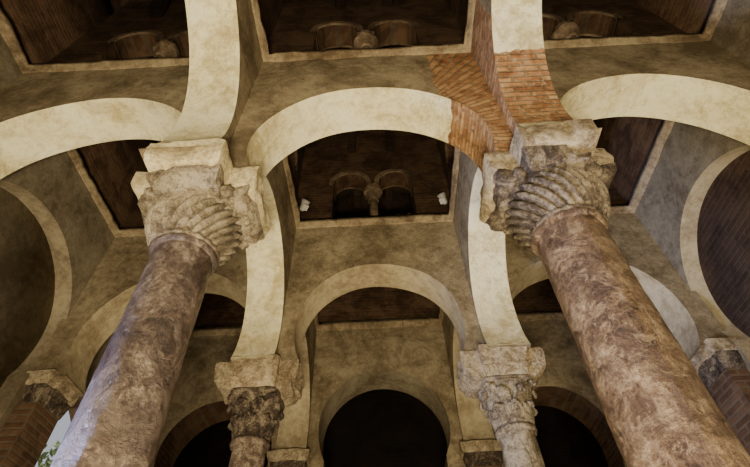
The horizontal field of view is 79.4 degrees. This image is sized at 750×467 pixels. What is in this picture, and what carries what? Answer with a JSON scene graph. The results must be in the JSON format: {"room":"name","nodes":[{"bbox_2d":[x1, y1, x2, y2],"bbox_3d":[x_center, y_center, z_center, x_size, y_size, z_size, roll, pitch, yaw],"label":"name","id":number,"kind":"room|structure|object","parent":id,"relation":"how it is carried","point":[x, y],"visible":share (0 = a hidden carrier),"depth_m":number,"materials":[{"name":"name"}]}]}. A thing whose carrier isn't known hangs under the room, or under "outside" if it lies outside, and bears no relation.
{"room":"mosque interior","nodes":[
{"label":"mosque interior","id":0,"kind":"room"},
{"bbox_2d":[0,0,161,430],"bbox_3d":[-3.879,0.220,4.372,0.570,9.100,8.350,-3,-49,0],"label":"wall","id":1,"kind":"structure","parent":0,"point":[54,236],"depth_m":5.16,"materials":[{"name":"paint"}]},
{"bbox_2d":[0,369,78,466],"bbox_3d":[-3.366,2.913,3.345,0.380,3.964,0.540,-3,-49,0],"label":"column","id":2,"kind":"structure","parent":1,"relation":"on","point":[46,399],"depth_m":4.46,"materials":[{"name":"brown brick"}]},
{"bbox_2d":[0,5,188,73],"bbox_3d":[-2.689,-2.712,3.969,2.352,0.217,2.768,-3,-49,0],"label":"trim","id":3,"kind":"structure","parent":1,"relation":"attached to","point":[7,30],"depth_m":4.73,"materials":[{"name":"paint"}]},
{"bbox_2d":[67,148,145,237],"bbox_3d":[-2.596,-0.756,5.700,2.358,0.212,2.149,-3,-49,0],"label":"trim","id":4,"kind":"structure","parent":1,"relation":"attached to","point":[76,157],"depth_m":5.92,"materials":[{"name":"paint"}]},
{"bbox_2d":[128,0,583,217],"bbox_3d":[-0.145,-3.078,7.822,8.400,0.200,8.250,-3,-49,0],"label":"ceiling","id":5,"kind":"structure","parent":0,"point":[348,210],"depth_m":9.90,"materials":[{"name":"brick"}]},
{"bbox_2d":[147,0,413,216],"bbox_3d":[-0.131,-2.784,7.414,7.300,1.300,7.250,-3,-49,0],"label":"ribs","id":6,"kind":"object","parent":5,"relation":"attached to","point":[156,8],"visible":0.04,"depth_m":7.90,"materials":[{"name":"brick"}]},
{"bbox_2d":[34,129,725,396],"bbox_3d":[-0.012,-0.248,6.735,7.400,5.183,0.430,-3,-49,0],"label":"arcade","id":7,"kind":"object","parent":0,"point":[424,259],"visible":0.35,"depth_m":5.76,"materials":[{"name":"beige paint"}]},
{"bbox_2d":[151,279,626,466],"bbox_3d":[0.135,2.861,6.874,8.400,9.100,0.600,-3,-49,0],"label":"wall","id":8,"kind":"structure","parent":0,"point":[411,360],"depth_m":7.29,"materials":[{"name":"beige paint"}]},
{"bbox_2d":[190,326,241,336],"bbox_3d":[-2.512,0.985,7.242,2.336,0.213,2.168,-3,-49,0],"label":"trim","id":9,"kind":"structure","parent":8,"relation":"attached to","point":[230,330],"depth_m":7.84,"materials":[{"name":"paint"}]},
{"bbox_2d":[314,308,443,330],"bbox_3d":[0.042,0.863,7.240,2.440,0.212,2.170,-3,-49,0],"label":"trim","id":10,"kind":"structure","parent":8,"relation":"attached to","point":[420,321],"depth_m":7.83,"materials":[{"name":"paint"}]},
{"bbox_2d":[516,311,564,321],"bbox_3d":[2.596,0.744,7.243,2.353,0.207,2.176,-3,-49,0],"label":"trim","id":11,"kind":"structure","parent":8,"relation":"attached to","point":[545,315],"depth_m":7.83,"materials":[{"name":"paint"}]},
{"bbox_2d":[173,389,607,466],"bbox_3d":[0.229,4.853,7.035,8.400,6.700,2.600,-3,-49,0],"label":"wall","id":12,"kind":"structure","parent":0,"point":[379,427],"depth_m":9.35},
{"bbox_2d":[583,0,749,425],"bbox_3d":[3.882,-0.146,4.372,0.570,9.100,8.350,-3,-49,0],"label":"wall","id":13,"kind":"structure","parent":0,"point":[694,204],"depth_m":5.13,"materials":[{"name":"paint"}]},
{"bbox_2d":[543,0,727,48],"bbox_3d":[2.422,-2.959,3.966,2.356,0.210,2.770,-3,-49,0],"label":"trim","id":14,"kind":"structure","parent":13,"relation":"attached to","point":[715,13],"depth_m":4.74,"materials":[{"name":"paint"}]},
{"bbox_2d":[611,119,674,213],"bbox_3d":[2.509,-0.994,5.698,2.351,0.208,2.143,-3,-49,0],"label":"trim","id":15,"kind":"structure","parent":13,"relation":"attached to","point":[666,126],"depth_m":5.87,"materials":[{"name":"paint"}]},
{"bbox_3d":[0.191,4.050,1.718,8.400,0.200,10.850,-3,-48,0],"label":"floor","id":16,"kind":"structure","parent":0,"visible":0},
{"bbox_2d":[267,448,311,466],"bbox_3d":[-1.098,4.323,4.685,0.580,3.964,0.340,-3,-49,0],"label":"pilaster","id":17,"kind":"object","parent":16,"relation":"on","point":[294,457],"visible":1,"depth_m":6.00,"materials":[{"name":"beige stone"}]},
{"bbox_2d":[459,440,502,466],"bbox_3d":[1.498,4.201,4.685,0.578,3.963,0.340,-3,-49,0],"label":"pilaster","id":18,"kind":"object","parent":16,"relation":"on","point":[474,453],"visible":0.98,"depth_m":5.98,"materials":[{"name":"brown stone"}]},
{"bbox_2d":[690,337,749,454],"bbox_3d":[3.626,2.583,3.345,0.380,3.964,0.540,-3,-49,0],"label":"pilaster","id":19,"kind":"object","parent":16,"relation":"on","point":[720,365],"visible":0.88,"depth_m":4.50,"materials":[{"name":"brown brick"}]},
{"bbox_3d":[-1.058,2.294,0.431,0.666,0.275,0.666,-3,-48,0],"label":"base","id":20,"kind":"object","parent":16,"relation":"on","visible":0},
{"bbox_2d":[50,232,218,466],"bbox_3d":[-1.140,1.168,1.706,0.457,3.140,0.419,-8,-49,5],"label":"shaft","id":21,"kind":"object","parent":20,"relation":"on","point":[119,420],"visible":1,"depth_m":2.13,"materials":[{"name":"stone"}]},
{"bbox_2d":[145,189,241,268],"bbox_3d":[-1.211,0.032,2.991,0.608,0.352,0.612,-3,-49,0],"label":"capital bell","id":22,"kind":"object","parent":21,"relation":"on","point":[203,215],"visible":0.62,"depth_m":2.84,"materials":[{"name":"beige stone"}]},
{"bbox_2d":[143,182,251,249],"bbox_3d":[-1.224,-0.115,3.116,0.732,0.118,0.648,-3,-49,0],"label":"leaves","id":23,"kind":"object","parent":22,"relation":"on","point":[227,191],"visible":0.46,"depth_m":2.96,"materials":[{"name":"stone"}]},
{"bbox_2d":[137,164,264,248],"bbox_3d":[-1.223,-0.141,3.114,0.810,0.149,0.720,-3,-48,0],"label":"block","id":24,"kind":"object","parent":22,"relation":"on","point":[209,179],"depth_m":2.92,"materials":[{"name":"beige stone"}]},
{"bbox_2d":[131,138,271,235],"bbox_3d":[-1.228,-0.253,3.211,0.860,0.215,0.820,-3,-49,0],"label":"impost","id":25,"kind":"object","parent":22,"relation":"on","point":[215,151],"visible":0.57,"depth_m":3.00,"materials":[{"name":"beige stone"}]},
{"bbox_2d":[139,0,316,449],"bbox_3d":[-1.361,-1.273,5.774,0.430,5.181,7.350,-3,-49,0],"label":"arcade","id":26,"kind":"object","parent":25,"relation":"on","point":[225,56],"visible":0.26,"depth_m":4.63,"materials":[{"name":"beige paint"}]},
{"bbox_2d":[282,147,459,228],"bbox_3d":[-0.043,-0.876,5.695,2.438,0.214,2.150,-3,-49,0],"label":"trim","id":27,"kind":"structure","parent":26,"relation":"attached to","point":[427,217],"depth_m":6.27,"materials":[{"name":"paint"}]},
{"bbox_2d":[300,198,309,210],"bbox_3d":[-0.997,-0.388,6.332,0.124,0.226,0.182,28,-55,-24],"label":"floodlight","id":28,"kind":"object","parent":27,"relation":"attached to","point":[304,206],"visible":1,"depth_m":6.29,"materials":[{"name":"white plastic"}]},
{"bbox_2d":[437,192,447,204],"bbox_3d":[0.957,-0.480,6.332,0.124,0.226,0.182,-28,-53,21],"label":"floodlight","id":29,"kind":"object","parent":27,"relation":"attached to","point":[442,197],"visible":1,"depth_m":6.29,"materials":[{"name":"white plastic"}]},
{"bbox_2d":[0,0,749,181],"bbox_3d":[-0.093,-1.978,5.203,7.400,5.182,0.430,-3,-49,0],"label":"arcade","id":30,"kind":"object","parent":25,"relation":"on","point":[290,105],"visible":0.74,"depth_m":4.32,"materials":[{"name":"beige paint"}]},
{"bbox_3d":[1.294,2.168,0.418,0.720,0.275,0.720,-3,-48,0],"label":"base","id":31,"kind":"object","parent":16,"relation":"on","visible":0},
{"bbox_2d":[531,207,749,466],"bbox_3d":[1.259,1.040,1.692,0.494,3.140,0.476,-3,-49,0],"label":"shaft","id":32,"kind":"object","parent":31,"relation":"on","point":[658,410],"visible":1,"depth_m":2.03,"materials":[{"name":"red stone"}]},
{"bbox_2d":[504,165,610,257],"bbox_3d":[1.220,-0.099,2.976,0.667,0.352,0.666,-3,-49,0],"label":"capital bell","id":33,"kind":"object","parent":32,"relation":"on","point":[549,191],"visible":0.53,"depth_m":2.82,"materials":[{"name":"beige stone"}]},
{"bbox_2d":[479,119,613,223],"bbox_3d":[1.198,-0.382,3.197,0.860,0.214,0.820,-3,-49,0],"label":"impost","id":34,"kind":"object","parent":33,"relation":"on","point":[580,134],"visible":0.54,"depth_m":2.98,"materials":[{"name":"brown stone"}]},
{"bbox_2d":[436,0,601,441],"bbox_3d":[1.236,-1.394,5.771,0.430,5.188,7.350,-3,-49,0],"label":"arcade","id":35,"kind":"object","parent":34,"relation":"on","point":[507,43],"visible":0.28,"depth_m":4.71,"materials":[{"name":"paint"}]},
{"bbox_2d":[497,160,603,234],"bbox_3d":[1.208,-0.244,3.103,0.732,0.118,0.648,-3,-49,0],"label":"leaves","id":36,"kind":"object","parent":33,"relation":"on","point":[520,174],"visible":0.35,"depth_m":2.94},
{"bbox_2d":[486,144,616,231],"bbox_3d":[1.209,-0.270,3.100,0.810,0.137,0.720,-3,-48,0],"label":"block","id":37,"kind":"object","parent":33,"relation":"on","point":[534,159],"depth_m":2.92,"materials":[{"name":"beige stone"}]},
{"bbox_3d":[-1.081,4.029,1.963,0.610,0.275,0.610,-3,-48,0],"label":"base","id":38,"kind":"object","parent":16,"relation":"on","visible":0},
{"bbox_2d":[229,435,269,466],"bbox_3d":[-1.132,2.961,3.171,0.379,2.960,0.375,-3,-49,0],"label":"shaft","id":39,"kind":"object","parent":38,"relation":"on","point":[247,450],"visible":1,"depth_m":4.11,"materials":[{"name":"stone"}]},
{"bbox_2d":[230,390,283,439],"bbox_3d":[-1.184,1.853,4.426,0.529,0.390,0.529,-3,-49,0],"label":"bell","id":40,"kind":"object","parent":39,"relation":"on","point":[250,395],"visible":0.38,"depth_m":4.39,"materials":[{"name":"stone"}]},
{"bbox_2d":[227,392,283,442],"bbox_3d":[-1.184,1.849,4.430,0.528,0.387,0.528,-3,-49,0],"label":"leaves","id":41,"kind":"object","parent":40,"relation":"on","point":[262,417],"visible":0.86,"depth_m":4.32,"materials":[{"name":"stone"}]},
{"bbox_2d":[230,386,284,411],"bbox_3d":[-1.188,1.714,4.583,0.496,0.090,0.495,-3,-49,0],"label":"abacus","id":42,"kind":"object","parent":40,"relation":"on","point":[237,391],"visible":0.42,"depth_m":4.44,"materials":[{"name":"stone"}]},
{"bbox_2d":[214,354,304,406],"bbox_3d":[-1.196,1.595,4.719,0.860,0.306,0.718,-3,-49,0],"label":"impost","id":43,"kind":"object","parent":42,"relation":"on","point":[286,375],"visible":0.81,"depth_m":4.53,"materials":[{"name":"brown stone"}]},
{"bbox_3d":[1.426,3.911,1.963,0.630,0.275,0.630,-3,-48,0],"label":"base","id":44,"kind":"object","parent":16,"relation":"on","visible":0},
{"bbox_2d":[495,421,544,466],"bbox_3d":[1.376,2.844,3.171,0.395,2.960,0.395,-3,-49,0],"label":"shaft","id":45,"kind":"object","parent":44,"relation":"on","point":[518,441],"visible":1,"depth_m":4.05,"materials":[{"name":"stone"}]},
{"bbox_2d":[478,378,532,426],"bbox_3d":[1.323,1.735,4.426,0.549,0.390,0.549,-3,-49,0],"label":"bell","id":46,"kind":"object","parent":45,"relation":"on","point":[510,383],"visible":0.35,"depth_m":4.39,"materials":[{"name":"stone"}]},
{"bbox_2d":[479,374,531,401],"bbox_3d":[1.317,1.597,4.584,0.498,0.090,0.495,-3,-49,0],"label":"abacus","id":47,"kind":"object","parent":46,"relation":"on","point":[525,377],"visible":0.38,"depth_m":4.44,"materials":[{"name":"stone"}]},
{"bbox_2d":[456,342,545,398],"bbox_3d":[1.311,1.475,4.720,0.860,0.303,0.720,-3,-49,0],"label":"impost","id":48,"kind":"object","parent":47,"relation":"on","point":[484,361],"visible":0.76,"depth_m":4.54,"materials":[{"name":"brown stone"}]},
{"bbox_2d":[479,379,537,431],"bbox_3d":[1.323,1.731,4.430,0.546,0.387,0.546,-3,-49,0],"label":"leaves","id":49,"kind":"object","parent":46,"relation":"on","point":[500,405],"visible":0.85,"depth_m":4.32,"materials":[{"name":"stone"}]},
{"bbox_3d":[-0.137,-2.899,1.771,8.400,9.100,0.500,-3,-48,0],"label":"wall","id":50,"kind":"structure","parent":0,"visible":0},
{"bbox_2d":[251,0,475,61],"bbox_3d":[-0.133,-2.836,3.964,2.435,0.212,2.769,-3,-49,0],"label":"trim","id":51,"kind":"structure","parent":50,"relation":"attached to","point":[465,47],"depth_m":4.73,"materials":[{"name":"paint"}]},
{"label":"outside","id":52,"kind":"structure","parent":0,"visible":0},
{"bbox_3d":[0.222,4.700,2.227,60.000,0.200,50.000,-3,-48,0],"label":"ground","id":53,"kind":"structure","parent":52,"visible":0},
{"bbox_2d":[38,441,60,466],"bbox_3d":[-7.267,6.950,8.231,3.885,6.282,3.835,-3,-49,0],"label":"tree","id":54,"kind":"object","parent":53,"relation":"on","point":[48,461],"visible":0.18,"depth_m":9.89,"materials":[{"name":"green plant"}]}
]}

